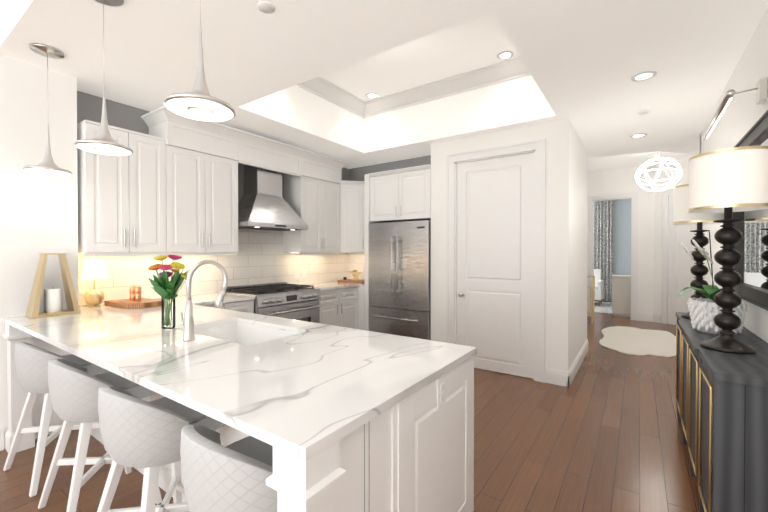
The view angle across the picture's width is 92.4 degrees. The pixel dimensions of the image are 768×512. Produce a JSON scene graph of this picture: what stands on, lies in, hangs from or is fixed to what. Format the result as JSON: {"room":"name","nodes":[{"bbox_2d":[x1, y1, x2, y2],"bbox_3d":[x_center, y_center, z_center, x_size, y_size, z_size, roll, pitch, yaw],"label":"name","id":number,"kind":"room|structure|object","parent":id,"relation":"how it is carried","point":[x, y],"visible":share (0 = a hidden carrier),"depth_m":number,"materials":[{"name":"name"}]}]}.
{"room":"kitchen","nodes":[
{"label":"kitchen","id":0,"kind":"room"},
{"bbox_2d":[0,300,699,511],"bbox_3d":[1.031,1.356,4.562,12.500,0.060,19.000,0,1,35],"label":"floor","id":1,"kind":"structure","parent":0,"point":[602,432],"depth_m":2.55,"materials":[{"name":"brown wood"}]},
{"bbox_2d":[3,342,107,496],"bbox_3d":[-2.070,0.935,2.371,0.501,0.825,0.443,0,1,32],"label":"stool","id":2,"kind":"object","parent":1,"relation":"on","point":[31,364],"visible":0.46,"depth_m":2.17,"materials":[{"name":"grey fabric"}]},
{"bbox_2d":[38,359,161,511],"bbox_3d":[-1.528,0.938,1.997,0.501,0.825,0.443,0,1,38],"label":"stool","id":3,"kind":"object","parent":1,"relation":"on","point":[73,389],"visible":0.65,"depth_m":1.80,"materials":[{"name":"grey fabric"}]},
{"bbox_2d":[97,386,225,511],"bbox_3d":[-0.976,0.942,1.616,0.501,0.825,0.443,0,1,33],"label":"stool","id":4,"kind":"object","parent":1,"relation":"on","point":[139,433],"visible":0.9,"depth_m":1.43,"materials":[{"name":"grey fabric"}]},
{"bbox_2d":[180,425,276,511],"bbox_3d":[-0.433,0.946,1.241,0.501,0.825,0.443,0,1,39],"label":"stool","id":5,"kind":"object","parent":1,"relation":"on","point":[217,476],"visible":0.71,"depth_m":1.03,"materials":[{"name":"grey fabric"}]},
{"bbox_2d":[2,323,473,511],"bbox_3d":[-1.100,0.909,2.167,3.004,0.882,1.116,0,1,35],"label":"base cabinet","id":6,"kind":"object","parent":1,"relation":"on","point":[413,452],"visible":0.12,"depth_m":1.28,"materials":[{"name":"white wood"}]},
{"bbox_2d":[3,298,476,460],"bbox_3d":[-1.211,0.553,2.245,3.267,0.236,1.110,0,1,35],"label":"countertop","id":7,"kind":"structure","parent":6,"relation":"on","point":[304,390],"depth_m":1.53,"materials":[{"name":"stone"}]},
{"bbox_2d":[25,253,79,318],"bbox_3d":[-2.417,0.204,2.690,0.160,0.450,0.270,0,1,35],"label":"candle lantern","id":8,"kind":"object","parent":7,"relation":"on","point":[53,304],"visible":1,"depth_m":2.65,"materials":[{"name":"beige wood"}]},
{"bbox_2d":[80,256,107,306],"bbox_3d":[-2.451,0.214,3.115,0.190,0.422,0.190,0,1,35],"label":"light","id":9,"kind":"object","parent":7,"relation":"on","point":[93,268],"visible":1,"depth_m":3.07,"materials":[{"name":"beige fabric"}]},
{"bbox_2d":[104,286,166,308],"bbox_3d":[-2.129,0.344,3.162,0.440,0.162,0.280,0,1,29],"label":"cutting board","id":10,"kind":"object","parent":7,"relation":"on","point":[135,300],"visible":0.96,"depth_m":3.10,"materials":[{"name":"brown wood"}]},
{"bbox_2d":[148,254,189,328],"bbox_3d":[-1.293,0.212,2.214,0.264,0.444,0.251,0,1,35],"label":"vase","id":11,"kind":"object","parent":7,"relation":"on","point":[165,288],"visible":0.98,"depth_m":2.20,"materials":[{"name":"clear glass"}]},
{"bbox_2d":[181,260,227,340],"bbox_3d":[-0.983,0.227,2.012,0.110,0.417,0.252,0,1,35],"label":"pull-down faucet","id":12,"kind":"object","parent":7,"relation":"on","point":[187,321],"visible":1,"depth_m":1.92,"materials":[{"name":"silver metal"}]},
{"bbox_2d":[437,375,445,409],"bbox_3d":[0.229,0.541,1.463,0.008,0.114,0.070,0,1,35],"label":"outlet","id":13,"kind":"object","parent":6,"relation":"attached to","point":[441,391],"visible":1,"depth_m":1.45,"materials":[{"name":"white plastic"}]},
{"bbox_2d":[221,282,320,322],"bbox_3d":[-1.292,0.840,4.363,0.731,0.975,0.908,0,1,35],"label":"range","id":14,"kind":"object","parent":1,"relation":"on","point":[290,301],"visible":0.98,"depth_m":4.21,"materials":[{"name":"silver metal"}]},
{"bbox_2d":[204,286,364,329],"bbox_3d":[-1.294,0.886,4.375,0.715,0.881,3.577,0,1,35],"label":"base cabinet","id":15,"kind":"object","parent":1,"relation":"on","point":[344,307],"depth_m":4.94,"materials":[{"name":"white wood"}]},
{"bbox_2d":[175,293,255,304],"bbox_3d":[-1.780,0.435,3.744,0.627,0.030,0.653,0,1,35],"label":"countertop","id":16,"kind":"structure","parent":15,"relation":"on","point":[208,299],"depth_m":3.73,"materials":[{"name":"stone"}]},
{"bbox_2d":[305,281,362,290],"bbox_3d":[-0.694,0.420,5.316,0.630,0.030,1.340,0,1,35],"label":"countertop","id":17,"kind":"structure","parent":15,"relation":"on","point":[325,286],"depth_m":5.08,"materials":[{"name":"stone"}]},
{"bbox_2d":[338,270,364,282],"bbox_3d":[-0.480,0.303,5.620,0.380,0.196,0.260,0,1,15],"label":"cutting board","id":18,"kind":"object","parent":17,"relation":"on","point":[353,280],"visible":1,"depth_m":5.53,"materials":[{"name":"brown wood"}]},
{"bbox_2d":[369,220,430,339],"bbox_3d":[0.296,0.433,5.073,0.936,1.774,0.601,0,1,35],"label":"refrigerator","id":19,"kind":"object","parent":1,"relation":"on","point":[399,278],"visible":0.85,"depth_m":4.84,"materials":[{"name":"grey metal"}]},
{"bbox_2d":[587,276,594,323],"bbox_3d":[3.665,0.847,7.466,1.030,0.899,0.340,0,1,35],"label":"console","id":20,"kind":"object","parent":1,"relation":"on","point":[592,312],"visible":0.29,"depth_m":7.17,"materials":[{"name":"beige wood"}]},
{"bbox_2d":[595,301,612,313],"bbox_3d":[5.490,1.275,9.260,3.300,0.009,2.200,0,1,35],"label":"area rug","id":21,"kind":"object","parent":1,"relation":"on","point":[604,307],"visible":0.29,"depth_m":9.09,"materials":[{"name":"fabric"}]},
{"bbox_2d":[594,269,603,305],"bbox_3d":[5.340,0.815,9.742,0.760,0.919,0.690,0,1,35],"label":"armchair","id":22,"kind":"object","parent":21,"relation":"on","point":[599,283],"visible":0.35,"depth_m":9.35,"materials":[{"name":"white fabric"}]},
{"bbox_2d":[611,275,630,316],"bbox_3d":[5.403,0.858,7.871,0.910,0.869,0.520,0,1,35],"label":"dresser","id":23,"kind":"object","parent":1,"relation":"on","point":[621,295],"visible":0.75,"depth_m":7.83,"materials":[{"name":"beige wood"}]},
{"bbox_2d":[599,326,675,356],"bbox_3d":[3.990,1.308,5.757,1.077,0.011,2.171,0,1,35],"label":"rug","id":24,"kind":"object","parent":1,"relation":"on","point":[632,341],"visible":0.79,"depth_m":5.62,"materials":[{"name":"beige carpet"}]},
{"bbox_2d":[676,312,767,511],"bbox_3d":[2.002,0.909,2.187,0.338,0.880,1.860,0,1,35],"label":"credenza","id":25,"kind":"object","parent":1,"relation":"on","point":[722,405],"visible":1,"depth_m":1.52,"materials":[{"name":"black wood"}]},
{"bbox_2d":[673,184,723,318],"bbox_3d":[2.341,-0.029,2.733,0.313,0.985,0.313,0,1,35],"label":"table lamp","id":26,"kind":"object","parent":25,"relation":"on","point":[682,215],"visible":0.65,"depth_m":2.70,"materials":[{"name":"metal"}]},
{"bbox_2d":[679,283,746,334],"bbox_3d":[2.027,0.328,2.285,0.321,0.279,0.307,1,1,44],"label":"planter","id":27,"kind":"object","parent":25,"relation":"on","point":[703,312],"depth_m":2.24,"materials":[{"name":"white ceramic"}]},
{"bbox_2d":[681,238,712,265],"bbox_3d":[1.889,-0.024,2.221,0.275,0.149,0.087,0,1,-19],"label":"flower","id":28,"kind":"object","parent":27,"relation":"in","point":[701,250],"depth_m":2.21,"materials":[{"name":"white plant"}]},
{"bbox_2d":[688,146,767,353],"bbox_3d":[1.745,-0.021,1.869,0.313,0.985,0.313,0,1,35],"label":"table lamp","id":29,"kind":"object","parent":25,"relation":"on","point":[727,182],"visible":1,"depth_m":1.82,"materials":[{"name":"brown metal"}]},
{"bbox_2d":[0,0,767,448],"bbox_3d":[0.758,-0.531,5.292,11.200,3.700,14.920,0,1,35],"label":"wall","id":30,"kind":"structure","parent":0,"point":[38,214],"depth_m":3.30,"materials":[{"name":"white paint"}]},
{"bbox_2d":[0,427,3,450],"bbox_3d":[-4.447,1.259,3.783,4.368,0.150,0.040,0,1,35],"label":"baseboard","id":31,"kind":"structure","parent":30,"relation":"attached to","point":[1,429],"depth_m":2.55,"materials":[{"name":"white wood"}]},
{"bbox_2d":[77,119,176,253],"bbox_3d":[-2.294,-0.552,3.253,0.346,1.040,0.656,0,1,35],"label":"upper cabinet","id":32,"kind":"object","parent":30,"relation":"attached to","point":[167,187],"depth_m":3.13,"materials":[{"name":"white wood"}]},
{"bbox_2d":[141,106,240,253],"bbox_3d":[-1.946,-0.686,3.756,0.346,1.299,0.797,0,1,35],"label":"upper cabinet","id":33,"kind":"object","parent":30,"relation":"attached to","point":[207,162],"depth_m":3.66,"materials":[{"name":"white wood"}]},
{"bbox_2d":[78,229,364,305],"bbox_3d":[-1.304,0.016,4.349,0.737,0.816,3.637,0,1,35],"label":"tile backsplash","id":34,"kind":"structure","parent":30,"relation":"attached to","point":[261,257],"depth_m":4.39,"materials":[{"name":"white tile"}]},
{"bbox_2d":[238,147,307,230],"bbox_3d":[-1.397,-0.806,4.407,0.489,0.972,0.870,0,1,35],"label":"hood chimney","id":35,"kind":"object","parent":30,"relation":"attached to","point":[263,204],"visible":0.81,"depth_m":4.33,"materials":[{"name":"silver metal"}]},
{"bbox_2d":[295,271,306,279],"bbox_3d":[-1.161,0.270,5.184,0.009,0.114,0.220,0,1,35],"label":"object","id":36,"kind":"structure","parent":30,"relation":"attached to","point":[297,275],"depth_m":5.13,"materials":[{"name":"white plastic"}]},
{"bbox_2d":[281,150,344,253],"bbox_3d":[-0.963,-0.700,5.145,0.385,1.299,0.806,0,1,35],"label":"upper cabinet","id":37,"kind":"object","parent":30,"relation":"attached to","point":[311,184],"depth_m":4.91,"materials":[{"name":"white wood"}]},
{"bbox_2d":[341,180,380,253],"bbox_3d":[-0.515,-0.569,5.605,0.601,1.029,0.663,0,1,35],"label":"upper cabinet","id":38,"kind":"object","parent":30,"relation":"attached to","point":[355,222],"depth_m":5.38,"materials":[{"name":"white wood"}]},
{"bbox_2d":[369,164,430,222],"bbox_3d":[0.337,-0.820,5.115,0.951,0.670,0.496,0,1,35],"label":"upper cabinet","id":39,"kind":"object","parent":30,"relation":"attached to","point":[402,195],"depth_m":4.89,"materials":[{"name":"white wood"}]},
{"bbox_2d":[457,153,533,378],"bbox_3d":[1.244,0.104,4.195,0.897,2.435,0.099,0,1,35],"label":"pantry door","id":40,"kind":"structure","parent":30,"relation":"in","point":[495,261],"depth_m":4.18,"materials":[{"name":"white wood"}]},
{"bbox_2d":[446,138,545,382],"bbox_3d":[1.245,0.048,4.208,1.125,2.562,0.078,0,1,35],"label":"door frame","id":41,"kind":"structure","parent":30,"relation":"attached to","point":[537,148],"depth_m":3.96,"materials":[{"name":"white wood"}]},
{"bbox_2d":[566,339,588,386],"bbox_3d":[2.372,1.252,4.463,0.018,0.150,1.738,0,1,35],"label":"baseboard","id":42,"kind":"structure","parent":30,"relation":"attached to","point":[570,375],"depth_m":4.17,"materials":[{"name":"white wood"}]},
{"bbox_2d":[594,200,612,300],"bbox_3d":[6.311,-0.181,10.259,1.600,2.862,0.089,0,1,35],"label":"curtain","id":43,"kind":"object","parent":30,"relation":"hanging from","point":[603,236],"visible":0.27,"depth_m":10.34,"materials":[{"name":"fabric"}]},
{"bbox_2d":[587,192,637,320],"bbox_3d":[4.758,0.004,7.695,0.905,2.582,0.148,0,1,35],"label":"door frame","id":44,"kind":"structure","parent":30,"relation":"attached to","point":[632,196],"depth_m":7.47,"materials":[{"name":"white wood"}]},
{"bbox_2d":[661,189,672,323],"bbox_3d":[5.628,0.024,6.694,0.028,2.562,1.005,0,1,-30],"label":"door frame","id":45,"kind":"structure","parent":30,"relation":"attached to","point":[664,263],"depth_m":7.08,"materials":[{"name":"white wood"}]},
{"bbox_2d":[668,195,696,324],"bbox_3d":[5.633,0.075,6.698,0.012,2.445,0.790,0,1,-30],"label":"door","id":46,"kind":"structure","parent":30,"relation":"in","point":[681,262],"depth_m":6.89,"materials":[{"name":"white wood"}]},
{"bbox_2d":[702,77,766,139],"bbox_3d":[2.051,-0.894,2.135,0.224,0.192,0.880,0,1,35],"label":"sconce","id":47,"kind":"object","parent":30,"relation":"attached to","point":[761,90],"visible":1,"depth_m":2.05,"materials":[{"name":"silver metal"}]},
{"bbox_2d":[732,110,767,310],"bbox_3d":[2.157,-0.235,2.141,0.048,1.010,1.080,0,1,35],"label":"wall mirror","id":48,"kind":"object","parent":30,"relation":"attached to","point":[751,266],"visible":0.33,"depth_m":2.15,"materials":[{"name":"grey mirror"}]},
{"bbox_2d":[0,0,767,170],"bbox_3d":[2.532,-1.782,4.374,7.250,0.740,8.954,0,1,35],"label":"ceiling","id":49,"kind":"structure","parent":0,"point":[308,75],"depth_m":2.79,"materials":[{"name":"white paint"}]},
{"bbox_2d":[23,43,71,175],"bbox_3d":[-2.283,-0.980,2.502,0.250,0.824,0.250,0,1,35],"label":"pendant light","id":50,"kind":"object","parent":49,"relation":"hanging from","point":[47,165],"visible":1,"depth_m":2.49,"materials":[{"name":"silver metal"}]},
{"bbox_2d":[74,0,132,155],"bbox_3d":[-1.481,-0.974,1.948,0.250,0.824,0.250,0,1,35],"label":"pendant light","id":51,"kind":"object","parent":49,"relation":"hanging from","point":[103,142],"visible":1,"depth_m":1.94,"materials":[{"name":"silver metal"}]},
{"bbox_2d":[163,0,235,121],"bbox_3d":[-0.703,-0.969,1.411,0.250,0.824,0.250,0,1,35],"label":"pendant light","id":52,"kind":"object","parent":49,"relation":"hanging from","point":[199,102],"visible":1,"depth_m":1.40,"materials":[{"name":"silver metal"}]},
{"bbox_2d":[257,1,274,13],"bbox_3d":[-0.657,-1.385,2.055,0.096,0.008,0.096,0,1,35],"label":"smoke detector","id":53,"kind":"object","parent":49,"relation":"in","point":[266,7],"visible":1,"depth_m":2.05,"materials":[{"name":"white paint"}]},
{"bbox_2d":[365,93,378,98],"bbox_3d":[-0.153,-2.053,4.715,0.170,0.006,0.170,0,1,35],"label":"recessed light","id":54,"kind":"object","parent":49,"relation":"in","point":[372,95],"visible":1,"depth_m":4.71,"materials":[{"name":"white paint"}]},
{"bbox_2d":[497,51,513,59],"bbox_3d":[1.238,-2.043,3.755,0.170,0.006,0.170,0,1,35],"label":"recessed light","id":55,"kind":"object","parent":49,"relation":"in","point":[504,55],"visible":1,"depth_m":3.75,"materials":[{"name":"white paint"}]},
{"bbox_2d":[630,133,646,137],"bbox_3d":[2.978,-1.409,4.309,0.170,0.006,0.170,0,1,35],"label":"recessed light","id":56,"kind":"object","parent":49,"relation":"in","point":[638,135],"visible":0.98,"depth_m":4.30,"materials":[{"name":"white paint"}]},
{"bbox_2d":[631,71,656,81],"bbox_3d":[2.016,-1.394,2.859,0.170,0.006,0.170,0,1,35],"label":"recessed light","id":57,"kind":"object","parent":49,"relation":"in","point":[643,76],"visible":1,"depth_m":2.85,"materials":[{"name":"white paint"}]},
{"bbox_2d":[637,109,650,114],"bbox_3d":[2.510,-1.389,3.563,0.110,0.030,0.110,0,1,35],"label":"smoke detector","id":58,"kind":"object","parent":49,"relation":"attached to","point":[643,111],"visible":1,"depth_m":3.53,"materials":[{"name":"white paint"}]},
{"bbox_2d":[635,157,681,190],"bbox_3d":[4.430,-1.428,5.956,0.613,0.757,0.613,0,1,35],"label":"orb chandelier","id":59,"kind":"object","parent":49,"relation":"hanging from","point":[671,182],"visible":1,"depth_m":5.90,"materials":[{"name":"white metal"}]}
]}

